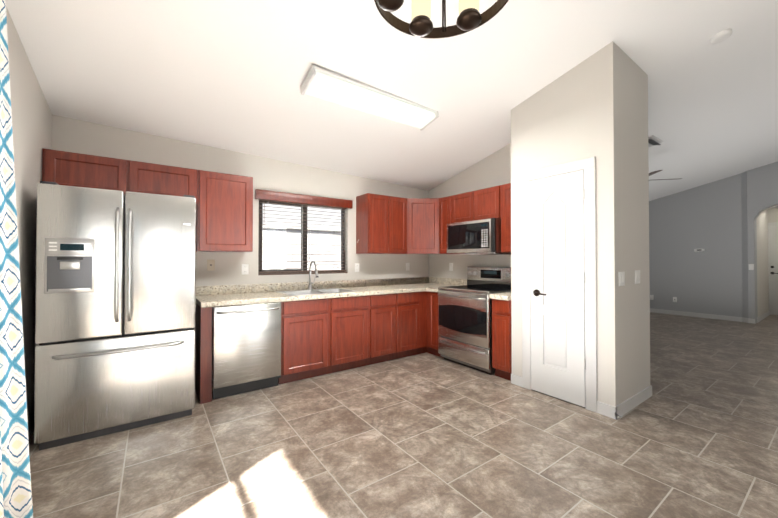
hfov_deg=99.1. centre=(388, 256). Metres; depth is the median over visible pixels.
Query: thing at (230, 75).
ceiling
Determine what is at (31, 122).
wall
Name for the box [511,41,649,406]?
wall
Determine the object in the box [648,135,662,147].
ceiling vent
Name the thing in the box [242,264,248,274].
electrical outlet
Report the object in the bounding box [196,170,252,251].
upper cabinet
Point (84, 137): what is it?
wall
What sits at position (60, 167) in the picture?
upper cabinet
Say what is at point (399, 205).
upper cabinet
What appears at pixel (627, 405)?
baseboard
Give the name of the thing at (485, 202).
upper cabinet
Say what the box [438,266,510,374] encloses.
range
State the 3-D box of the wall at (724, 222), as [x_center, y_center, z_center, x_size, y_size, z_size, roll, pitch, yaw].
[7.891,-0.760,5.914,0.280,4.180,7.750,0,-1,-35]
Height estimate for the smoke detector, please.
0.058 m
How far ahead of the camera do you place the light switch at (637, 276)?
2.91 m
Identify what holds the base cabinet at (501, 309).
on the floor
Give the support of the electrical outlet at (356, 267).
attached to the wall at (84, 137)
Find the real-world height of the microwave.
0.416 m
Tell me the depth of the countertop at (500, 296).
3.51 m
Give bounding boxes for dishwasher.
[212,302,280,399]
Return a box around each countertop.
[196,277,427,307]
[424,277,466,291]
[489,292,510,300]
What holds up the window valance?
attached to the wall at (84, 137)
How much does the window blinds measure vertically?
0.882 m
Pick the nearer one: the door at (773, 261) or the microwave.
the microwave
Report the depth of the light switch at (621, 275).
2.72 m
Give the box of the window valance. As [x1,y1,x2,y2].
[255,189,352,208]
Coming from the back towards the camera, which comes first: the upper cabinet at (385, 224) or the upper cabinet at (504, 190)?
the upper cabinet at (385, 224)
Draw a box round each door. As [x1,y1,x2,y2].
[521,157,621,416]
[768,222,777,314]
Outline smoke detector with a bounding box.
[710,29,731,43]
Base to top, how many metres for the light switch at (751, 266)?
0.117 m
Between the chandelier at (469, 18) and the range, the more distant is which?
the range
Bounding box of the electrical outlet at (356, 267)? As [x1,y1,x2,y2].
[355,263,358,271]
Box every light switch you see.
[406,263,409,270]
[618,272,624,285]
[635,270,639,283]
[749,264,753,269]
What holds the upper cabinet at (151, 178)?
attached to the wall at (84, 137)
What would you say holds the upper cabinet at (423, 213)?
attached to the wall at (493, 169)
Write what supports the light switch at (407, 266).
attached to the wall at (84, 137)
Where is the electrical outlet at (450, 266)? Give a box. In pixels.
[449,263,452,270]
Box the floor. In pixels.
[28,312,777,517]
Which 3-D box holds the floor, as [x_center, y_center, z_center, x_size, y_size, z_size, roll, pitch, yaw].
[4.431,1.345,3.579,13.600,0.080,8.000,0,-1,-35]
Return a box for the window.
[258,201,347,274]
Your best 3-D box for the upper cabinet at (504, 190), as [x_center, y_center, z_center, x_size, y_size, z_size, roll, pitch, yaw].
[1.504,-0.432,3.799,0.345,0.780,0.292,0,-1,-35]
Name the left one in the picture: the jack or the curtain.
the curtain
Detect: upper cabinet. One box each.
[42,148,129,193]
[130,160,197,203]
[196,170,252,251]
[356,193,391,253]
[392,196,407,253]
[408,198,439,253]
[436,196,447,253]
[448,191,471,223]
[472,186,499,220]
[496,183,510,252]
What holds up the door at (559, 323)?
attached to the wall at (595, 105)
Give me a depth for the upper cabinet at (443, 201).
4.57 m
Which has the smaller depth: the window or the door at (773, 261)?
the window
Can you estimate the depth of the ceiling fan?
4.73 m
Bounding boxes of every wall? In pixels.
[6,7,51,438]
[52,114,428,285]
[429,143,510,278]
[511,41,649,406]
[649,162,777,323]
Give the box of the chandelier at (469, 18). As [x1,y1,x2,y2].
[374,0,507,38]
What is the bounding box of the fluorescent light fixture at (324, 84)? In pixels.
[301,65,438,130]
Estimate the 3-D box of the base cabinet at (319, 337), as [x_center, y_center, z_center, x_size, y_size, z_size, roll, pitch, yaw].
[-0.148,0.888,4.206,2.546,0.848,0.864,0,-1,-35]
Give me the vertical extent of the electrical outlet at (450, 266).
0.117 m
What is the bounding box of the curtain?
[0,0,32,517]
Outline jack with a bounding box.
[207,260,214,270]
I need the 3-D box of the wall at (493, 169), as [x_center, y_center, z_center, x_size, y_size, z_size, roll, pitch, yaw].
[1.224,-0.099,4.655,0.190,2.833,2.050,0,-1,-35]
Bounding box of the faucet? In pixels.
[308,261,318,289]
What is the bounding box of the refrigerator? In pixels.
[34,181,195,450]
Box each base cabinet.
[278,291,443,383]
[492,299,511,380]
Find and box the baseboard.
[511,308,769,419]
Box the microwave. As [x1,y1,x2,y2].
[447,218,510,255]
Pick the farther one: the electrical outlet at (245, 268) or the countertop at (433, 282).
the countertop at (433, 282)
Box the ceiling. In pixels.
[6,0,777,200]
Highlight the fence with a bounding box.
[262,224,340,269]
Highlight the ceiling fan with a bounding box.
[649,170,681,179]
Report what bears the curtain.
hanging from the curtain rod
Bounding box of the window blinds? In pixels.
[258,199,346,272]
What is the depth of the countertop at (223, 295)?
3.81 m
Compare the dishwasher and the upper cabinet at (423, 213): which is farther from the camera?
the upper cabinet at (423, 213)
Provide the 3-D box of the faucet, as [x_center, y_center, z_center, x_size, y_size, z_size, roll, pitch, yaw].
[-0.889,0.232,3.968,0.095,0.355,0.254,0,-1,-35]
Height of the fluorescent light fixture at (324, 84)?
0.132 m

